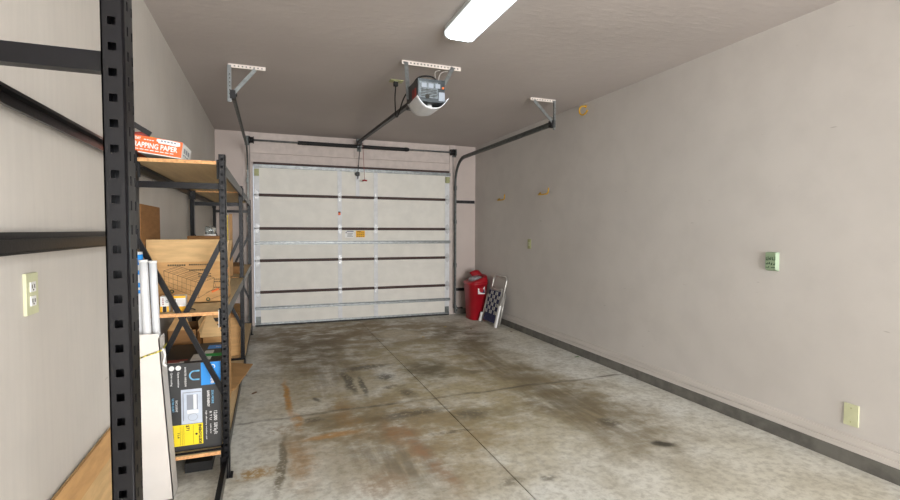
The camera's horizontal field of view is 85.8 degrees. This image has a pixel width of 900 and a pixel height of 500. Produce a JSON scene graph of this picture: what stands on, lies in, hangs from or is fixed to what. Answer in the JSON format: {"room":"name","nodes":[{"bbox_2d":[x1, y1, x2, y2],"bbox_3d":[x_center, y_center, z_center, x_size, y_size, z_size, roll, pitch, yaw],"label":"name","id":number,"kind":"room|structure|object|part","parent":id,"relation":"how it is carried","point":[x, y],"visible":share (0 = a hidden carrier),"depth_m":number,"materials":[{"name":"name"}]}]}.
{"room":"garage","nodes":[
{"label":"garage","id":0,"kind":"room"},
{"bbox_2d":[0,0,214,499],"bbox_3d":[-1.087,-0.041,0.908,0.120,2.542,11.661,-1,2,-20],"label":"wall","id":1,"kind":"structure","parent":0,"point":[55,398],"depth_m":1.60,"materials":[{"name":"beige paint"}]},
{"bbox_2d":[22,272,38,315],"bbox_3d":[-1.190,0.124,1.379,0.012,0.117,0.072,-1,2,-20],"label":"wall outlet","id":2,"kind":"object","parent":1,"relation":"attached to","point":[30,280],"visible":1,"depth_m":1.37,"materials":[{"name":"beige plastic"}]},
{"bbox_2d":[30,281,35,291],"bbox_3d":[-1.187,0.105,1.379,0.003,0.028,0.032,-1,2,-20],"label":"socket","id":3,"kind":"object","parent":2,"relation":"attached to","point":[32,283],"depth_m":1.38,"materials":[{"name":"white plastic"}]},
{"bbox_2d":[30,295,36,306],"bbox_3d":[-1.187,0.145,1.381,0.003,0.028,0.032,-1,2,-20],"label":"socket","id":4,"kind":"object","parent":2,"relation":"attached to","point":[33,298],"depth_m":1.38,"materials":[{"name":"white plastic"}]},
{"bbox_2d":[215,129,474,325],"bbox_3d":[-1.325,-0.283,6.885,3.602,2.542,0.120,-1,2,-20],"label":"wall","id":5,"kind":"structure","parent":0,"point":[229,143],"depth_m":7.33,"materials":[{"name":"beige paint"}]},
{"bbox_2d":[227,63,265,320],"bbox_3d":[-2.048,-0.227,5.066,0.274,2.512,2.753,-1,2,-20],"label":"door track","id":6,"kind":"object","parent":5,"relation":"attached to","point":[231,94],"visible":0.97,"depth_m":3.75,"materials":[{"name":"metal"}]},
{"bbox_2d":[243,131,454,322],"bbox_3d":[-1.301,-0.280,6.814,2.940,2.542,0.030,-1,2,-20],"label":"trim","id":7,"kind":"structure","parent":5,"relation":"attached to","point":[269,149],"depth_m":6.73,"materials":[{"name":"white paint"}]},
{"bbox_2d":[246,136,456,168],"bbox_3d":[-1.265,-0.300,6.764,2.927,2.385,0.112,-1,2,-20],"label":"shaft","id":8,"kind":"object","parent":5,"relation":"attached to","point":[453,152],"visible":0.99,"depth_m":6.64,"materials":[{"name":"metal"}]},
{"bbox_2d":[253,162,450,326],"bbox_3d":[-1.276,-0.083,6.788,2.719,2.150,0.111,-1,2,-20],"label":"door","id":9,"kind":"structure","parent":5,"relation":"in","point":[331,244],"depth_m":6.74,"materials":[{"name":"white metal"}]},
{"bbox_3d":[-1.286,0.958,6.834,2.709,0.025,0.018,-1,2,-20],"label":"rail","id":10,"kind":"part","parent":9,"relation":"part of","materials":[{"name":"metal"}]},
{"bbox_2d":[456,200,474,203],"bbox_3d":[0.228,-0.730,7.369,0.317,0.044,0.020,-1,2,-20],"label":"wall bar","id":11,"kind":"object","parent":5,"relation":"attached to","point":[458,201],"visible":0.96,"depth_m":7.37,"materials":[{"name":"black metal"}]},
{"bbox_2d":[453,97,555,312],"bbox_3d":[0.425,-0.257,5.984,0.275,2.512,2.753,-1,2,-20],"label":"door track","id":12,"kind":"object","parent":5,"relation":"attached to","point":[552,123],"visible":1,"depth_m":5.82,"materials":[{"name":"metal"}]},
{"bbox_2d":[144,0,839,146],"bbox_3d":[0.678,-1.390,1.455,4.002,0.120,11.961,-1,2,-20],"label":"ceiling","id":13,"kind":"structure","parent":0,"point":[330,65],"depth_m":3.47,"materials":[{"name":"paint"}]},
{"bbox_2d":[389,79,403,83],"bbox_3d":[-0.459,-1.437,4.134,0.110,0.008,0.075,-1,2,-20],"label":"outlet","id":14,"kind":"object","parent":13,"relation":"attached to","point":[391,80],"visible":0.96,"depth_m":4.12,"materials":[{"name":"plastic"}]},
{"bbox_2d":[355,60,460,180],"bbox_3d":[-0.643,-1.176,5.072,0.472,0.607,3.639,-1,2,-20],"label":"garage door opener","id":15,"kind":"object","parent":13,"relation":"hanging from","point":[424,97],"visible":1,"depth_m":3.48,"materials":[{"name":"black metal"}]},
{"bbox_3d":[-0.751,-1.317,5.170,0.034,0.256,3.315,-1,2,-18],"label":"rail","id":16,"kind":"part","parent":15,"relation":"part of","materials":[{"name":"black metal"}]},
{"bbox_3d":[-0.398,-1.244,3.874,0.050,0.355,0.575,0,2,-15],"label":"power cord","id":17,"kind":"part","parent":15,"relation":"part of","materials":[{"name":"black rubber"}]},
{"bbox_3d":[-0.124,-1.111,3.389,0.188,0.125,0.010,-1,2,-20],"label":"control panel","id":18,"kind":"part","parent":15,"relation":"part of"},
{"bbox_2d":[444,0,515,41],"bbox_3d":[0.272,-1.334,2.491,0.210,0.077,1.220,-1,2,-20],"label":"fluorescent light","id":19,"kind":"object","parent":13,"relation":"attached to","point":[474,16],"visible":1,"depth_m":2.77,"materials":[{"name":"white plastic"}]},
{"bbox_2d":[173,313,899,499],"bbox_3d":[0.670,1.270,1.562,4.002,0.120,11.961,-1,2,-20],"label":"floor","id":20,"kind":"structure","parent":0,"point":[374,409],"depth_m":3.04,"materials":[{"name":"concrete"}]},
{"bbox_2d":[51,427,111,499],"bbox_3d":[-1.172,0.982,1.505,0.102,0.451,1.160,-1,2,-20],"label":"cardboard","id":21,"kind":"object","parent":20,"relation":"on","point":[92,479],"visible":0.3,"depth_m":1.76,"materials":[{"name":"brown cardboard"}]},
{"bbox_2d":[0,0,253,499],"bbox_3d":[-1.646,0.284,3.241,0.457,1.700,5.474,-1,2,-20],"label":"storage rack","id":22,"kind":"object","parent":20,"relation":"on","point":[212,183],"depth_m":0.78,"materials":[{"name":"black metal"}]},
{"bbox_3d":[-0.516,0.387,0.778,0.031,1.700,0.050,-1,2,-20],"label":"post","id":23,"kind":"part","parent":22,"relation":"part of","materials":[{"name":"black metal"}]},
{"bbox_3d":[-1.512,0.354,2.340,0.031,1.634,0.058,-1,2,-20],"label":"post","id":24,"kind":"part","parent":22,"relation":"part of","materials":[{"name":"black metal"}]},
{"bbox_2d":[139,204,159,302],"bbox_3d":[-1.709,0.021,2.772,0.006,0.547,0.480,-1,2,-20],"label":"cardboard sheet","id":25,"kind":"object","parent":22,"relation":"on","point":[149,215],"visible":0.29,"depth_m":2.72,"materials":[{"name":"brown cardboard"}]},
{"bbox_2d":[135,134,190,159],"bbox_3d":[-1.459,-0.501,2.442,0.242,0.110,0.274,-1,2,-20],"label":"box","id":26,"kind":"object","parent":22,"relation":"on","point":[146,147],"visible":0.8,"depth_m":2.33,"materials":[{"name":"orange cardboard"}]},
{"bbox_2d":[134,122,160,138],"bbox_3d":[-1.481,-0.579,2.358,0.128,0.078,0.035,-1,2,-20],"label":"saw","id":27,"kind":"object","parent":26,"relation":"on","point":[144,132],"visible":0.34,"depth_m":2.34,"materials":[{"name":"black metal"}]},
{"bbox_3d":[-1.504,-0.561,2.353,0.082,0.027,0.028,-1,2,-20],"label":"handle","id":28,"kind":"part","parent":27,"relation":"part of","materials":[{"name":"plastic"}]},
{"bbox_3d":[-1.490,-0.585,2.342,0.087,0.066,0.012,-1,2,-20],"label":"blade","id":29,"kind":"part","parent":27,"relation":"part of","materials":[{"name":"black metal"}]},
{"bbox_2d":[161,140,188,159],"bbox_3d":[-1.350,-0.499,2.439,0.066,0.063,0.231,0,2,3],"label":"print","id":30,"kind":"object","parent":26,"relation":"on","point":[169,149],"depth_m":2.35},
{"bbox_2d":[160,295,170,311],"bbox_3d":[-1.434,0.270,2.442,0.038,0.078,0.051,-1,2,-20],"label":"box","id":31,"kind":"object","parent":22,"relation":"on","point":[165,306],"visible":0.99,"depth_m":2.42,"materials":[{"name":"white cardboard"}]},
{"bbox_2d":[173,294,186,311],"bbox_3d":[-1.374,0.269,2.469,0.056,0.078,0.051,-1,2,-20],"label":"box","id":32,"kind":"object","parent":22,"relation":"on","point":[181,300],"visible":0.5,"depth_m":2.45,"materials":[{"name":"cardboard"}]},
{"bbox_2d":[177,299,184,304],"bbox_3d":[-1.360,0.263,2.447,0.036,0.028,0.001,-1,2,-20],"label":"picture","id":33,"kind":"object","parent":32,"relation":"on","point":[179,301],"depth_m":2.45},
{"bbox_2d":[146,239,231,304],"bbox_3d":[-1.512,0.114,2.854,0.408,0.357,0.329,-1,2,-20],"label":"carton","id":34,"kind":"object","parent":22,"relation":"on","point":[181,263],"visible":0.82,"depth_m":2.70,"materials":[{"name":"brown cardboard"}]},
{"bbox_2d":[167,264,219,289],"bbox_3d":[-1.422,0.153,2.717,0.282,0.151,0.001,-1,2,-20],"label":"print","id":35,"kind":"object","parent":34,"relation":"attached to","point":[179,276],"depth_m":2.71},
{"bbox_3d":[-2.161,0.282,4.087,0.031,1.634,0.058,-1,2,-20],"label":"post","id":36,"kind":"part","parent":22,"relation":"part of","materials":[{"name":"black metal"}]},
{"bbox_2d":[167,315,220,344],"bbox_3d":[-1.603,0.682,3.103,0.310,0.633,0.324,-1,2,-20],"label":"carton","id":37,"kind":"object","parent":22,"relation":"on","point":[206,326],"visible":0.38,"depth_m":2.98,"materials":[{"name":"cardboard"}]},
{"bbox_2d":[166,342,222,451],"bbox_3d":[-1.424,0.791,2.674,0.330,0.451,0.460,-1,2,-20],"label":"carton","id":38,"kind":"object","parent":22,"relation":"on","point":[195,398],"visible":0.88,"depth_m":2.48,"materials":[{"name":"black cardboard"}]},
{"bbox_2d":[167,359,187,363],"bbox_3d":[-1.432,0.573,2.481,0.150,0.001,0.060,-1,2,-20],"label":"print","id":39,"kind":"object","parent":38,"relation":"on","point":[176,361],"depth_m":2.49},
{"bbox_2d":[169,350,213,363],"bbox_3d":[-1.381,0.569,2.588,0.200,0.001,0.235,-1,2,-20],"label":"print","id":40,"kind":"object","parent":38,"relation":"on","point":[184,357],"depth_m":2.57},
{"bbox_2d":[181,388,201,424],"bbox_3d":[-1.318,0.798,2.473,0.095,0.178,0.001,-1,2,-20],"label":"print","id":41,"kind":"object","parent":38,"relation":"on","point":[191,398],"depth_m":2.47},
{"bbox_2d":[187,395,197,413],"bbox_3d":[-1.365,0.804,2.456,0.160,0.130,0.001,-1,2,-20],"label":"print","id":42,"kind":"object","parent":38,"relation":"on","point":[192,400],"depth_m":2.47},
{"bbox_3d":[-1.233,0.634,2.498,0.091,0.117,0.001,-1,2,-20],"label":"blue panel","id":43,"kind":"part","parent":38,"relation":"part of","materials":[{"name":"blue cardboard"}]},
{"bbox_2d":[206,353,220,355],"bbox_3d":[-1.286,0.568,2.631,0.097,0.001,0.060,-1,2,-20],"label":"print","id":44,"kind":"object","parent":38,"relation":"on","point":[207,354],"depth_m":2.63},
{"bbox_2d":[208,344,220,348],"bbox_3d":[-1.352,0.560,2.814,0.092,0.001,0.090,-1,2,-20],"label":"print","id":45,"kind":"object","parent":38,"relation":"on","point":[213,346],"depth_m":2.81},
{"bbox_2d":[187,236,219,238],"bbox_3d":[-1.643,0.090,3.279,0.200,0.370,0.240,-1,2,-20],"label":"carton","id":46,"kind":"object","parent":22,"relation":"on","point":[188,237],"visible":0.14,"depth_m":3.16,"materials":[{"name":"cardboard"}]},
{"bbox_2d":[204,226,215,235],"bbox_3d":[-1.613,-0.127,3.260,0.072,0.064,0.072,-1,2,-20],"label":"glass jar","id":47,"kind":"object","parent":46,"relation":"on","point":[209,230],"visible":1,"depth_m":3.23,"materials":[{"name":"white"}]},
{"bbox_3d":[-2.763,0.214,5.707,0.031,1.634,0.058,-1,2,-20],"label":"post","id":48,"kind":"part","parent":22,"relation":"part of","materials":[{"name":"black metal"}]},
{"bbox_2d":[203,315,231,396],"bbox_3d":[-1.561,0.696,3.254,0.153,0.593,0.171,-1,2,-20],"label":"carton","id":49,"kind":"object","parent":22,"relation":"on","point":[216,318],"visible":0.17,"depth_m":3.22,"materials":[{"name":"brown cardboard"}]},
{"bbox_2d":[199,303,240,355],"bbox_3d":[-2.137,0.740,4.563,0.323,0.380,0.621,-1,2,-20],"label":"box","id":50,"kind":"object","parent":22,"relation":"on","point":[235,328],"visible":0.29,"depth_m":4.32,"materials":[{"name":"brown cardboard"}]},
{"bbox_3d":[-1.150,0.344,2.474,0.031,1.645,0.058,-1,2,-20],"label":"post","id":51,"kind":"part","parent":22,"relation":"part of","materials":[{"name":"black metal"}]},
{"bbox_3d":[-1.979,-0.039,4.310,0.020,0.542,0.015,-1,2,-20],"label":"wood strip","id":52,"kind":"part","parent":22,"relation":"part of","materials":[{"name":"beige wood"}]},
{"bbox_3d":[-1.952,-0.045,4.322,0.026,0.552,0.020,-1,2,-20],"label":"wood strip","id":53,"kind":"part","parent":22,"relation":"part of","materials":[{"name":"brown wood"}]},
{"bbox_2d":[233,262,239,273],"bbox_3d":[-2.219,0.177,4.815,0.288,0.067,0.650,-1,2,-20],"label":"carton","id":54,"kind":"object","parent":22,"relation":"on","point":[236,265],"visible":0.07,"depth_m":4.55,"materials":[{"name":"cardboard"}]},
{"bbox_2d":[231,363,252,390],"bbox_3d":[-1.652,0.967,3.739,0.190,0.006,0.771,-1,2,-17],"label":"flat board","id":55,"kind":"object","parent":22,"relation":"on","point":[238,370],"visible":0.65,"depth_m":3.80,"materials":[{"name":"brown cardboard"}]},
{"bbox_3d":[-1.810,0.272,4.216,0.031,1.645,0.058,-1,2,-20],"label":"post","id":56,"kind":"part","parent":22,"relation":"part of","materials":[{"name":"black metal"}]},
{"bbox_3d":[-2.408,0.214,5.839,0.031,1.625,0.058,-1,2,-20],"label":"post","id":57,"kind":"part","parent":22,"relation":"part of","materials":[{"name":"black metal"}]},
{"bbox_2d":[139,333,177,499],"bbox_3d":[-1.405,0.779,2.281,0.187,0.790,0.130,-1,2,-20],"label":"carton","id":58,"kind":"object","parent":20,"relation":"on","point":[160,482],"visible":0.86,"depth_m":2.25,"materials":[{"name":"white cardboard"}]},
{"bbox_2d":[137,252,142,334],"bbox_3d":[-1.447,0.587,2.295,0.070,1.158,0.040,-1,2,-20],"label":"tube","id":59,"kind":"object","parent":58,"relation":"in","point":[140,254],"visible":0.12,"depth_m":2.26,"materials":[{"name":"white plastic"}]},
{"bbox_2d":[138,260,151,333],"bbox_3d":[-1.407,0.606,2.269,0.068,1.122,0.038,-1,2,-20],"label":"tube","id":60,"kind":"object","parent":58,"relation":"in","point":[143,264],"visible":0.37,"depth_m":2.24,"materials":[{"name":"white plastic"}]},
{"bbox_3d":[-1.417,0.487,2.264,0.155,0.071,0.130,-1,2,-20],"label":"tie cord","id":61,"kind":"part","parent":58,"relation":"part of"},
{"bbox_2d":[148,261,160,336],"bbox_3d":[-1.391,0.608,2.314,0.066,1.115,0.036,-1,2,-20],"label":"tube","id":62,"kind":"object","parent":58,"relation":"in","point":[153,278],"visible":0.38,"depth_m":2.28,"materials":[{"name":"white plastic"}]},
{"bbox_2d":[184,455,215,473],"bbox_3d":[-1.387,1.132,2.724,0.130,0.050,0.380,-1,2,-20],"label":"tray","id":63,"kind":"object","parent":20,"relation":"on","point":[201,463],"visible":0.36,"depth_m":2.55,"materials":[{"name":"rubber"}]},
{"bbox_2d":[463,270,487,319],"bbox_3d":[0.368,0.644,6.986,0.307,0.691,0.372,-1,2,-20],"label":"trash bin","id":64,"kind":"object","parent":20,"relation":"on","point":[475,287],"visible":0.99,"depth_m":6.85,"materials":[{"name":"red plastic"}]},
{"bbox_2d":[464,274,487,282],"bbox_3d":[0.367,0.420,6.977,0.302,0.139,0.370,-1,2,-20],"label":"lid","id":65,"kind":"object","parent":64,"relation":"attached to","point":[475,278],"depth_m":6.88,"materials":[{"name":"red plastic"}]},
{"bbox_2d":[478,275,507,327],"bbox_3d":[0.596,0.677,6.558,0.224,0.661,0.530,-1,2,-20],"label":"step stool","id":66,"kind":"object","parent":20,"relation":"on","point":[494,302],"visible":1,"depth_m":6.48,"materials":[{"name":"metal"}]},
{"bbox_3d":[0.484,0.801,6.764,0.118,0.395,0.024,0,2,-8],"label":"leg","id":67,"kind":"part","parent":66,"relation":"part of","materials":[{"name":"metal"}]},
{"bbox_3d":[0.593,0.713,6.557,0.113,0.407,0.347,-1,2,-20],"label":"seat frame","id":68,"kind":"part","parent":66,"relation":"part of","materials":[{"name":"metal"}]},
{"bbox_3d":[0.618,0.869,6.312,0.091,0.288,0.040,-1,2,-20],"label":"armrest","id":69,"kind":"part","parent":66,"relation":"part of","materials":[{"name":"silver metal"}]},
{"bbox_3d":[0.624,0.650,6.566,0.164,0.609,0.420,-1,2,-20],"label":"frame","id":70,"kind":"part","parent":66,"relation":"part of","materials":[{"name":"metal"}]},
{"bbox_3d":[0.689,0.785,6.373,0.120,0.424,0.022,-1,3,-27],"label":"leg","id":71,"kind":"part","parent":66,"relation":"part of","materials":[{"name":"metal"}]},
{"bbox_2d":[475,0,899,450],"bbox_3d":[2.401,-0.083,2.203,0.120,2.542,11.661,-1,2,-20],"label":"wall","id":72,"kind":"structure","parent":0,"point":[657,222],"depth_m":3.27,"materials":[{"name":"beige paint"}]},
{"bbox_2d":[528,239,530,248],"bbox_3d":[0.963,-0.073,5.892,0.009,0.116,0.072,-1,2,-20],"label":"wall outlet","id":73,"kind":"object","parent":72,"relation":"attached to","point":[529,240],"visible":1,"depth_m":5.88,"materials":[{"name":"beige plastic"}]},
{"bbox_2d":[578,105,587,115],"bbox_3d":[1.332,-1.383,4.779,0.066,0.116,0.136,-1,2,-20],"label":"wall hook","id":74,"kind":"object","parent":72,"relation":"attached to","point":[585,106],"visible":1,"depth_m":4.81,"materials":[{"name":"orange plastic"}]},
{"bbox_2d":[455,308,899,485],"bbox_3d":[2.227,1.154,2.083,0.319,0.078,11.461,-1,2,-20],"label":"trim","id":75,"kind":"structure","parent":72,"relation":"attached to","point":[888,473],"depth_m":3.23,"materials":[{"name":"grey concrete"}]},
{"bbox_2d":[500,312,899,469],"bbox_3d":[2.367,1.069,2.132,0.020,0.086,11.461,-1,2,-20],"label":"baseboard","id":76,"kind":"structure","parent":72,"relation":"attached to","point":[888,456],"depth_m":3.22,"materials":[{"name":"beige paint"}]},
{"bbox_2d":[765,252,779,270],"bbox_3d":[2.018,0.072,3.037,0.020,0.118,0.078,-1,2,-20],"label":"wall control","id":77,"kind":"object","parent":72,"relation":"attached to","point":[771,258],"visible":1,"depth_m":3.03,"materials":[{"name":"green plastic"}]},
{"bbox_2d":[843,402,858,427],"bbox_3d":[2.183,0.898,2.637,0.009,0.118,0.070,-1,2,-20],"label":"blank wall plate","id":78,"kind":"object","parent":72,"relation":"attached to","point":[851,412],"visible":1,"depth_m":2.63,"materials":[{"name":"beige plastic"}]}
]}

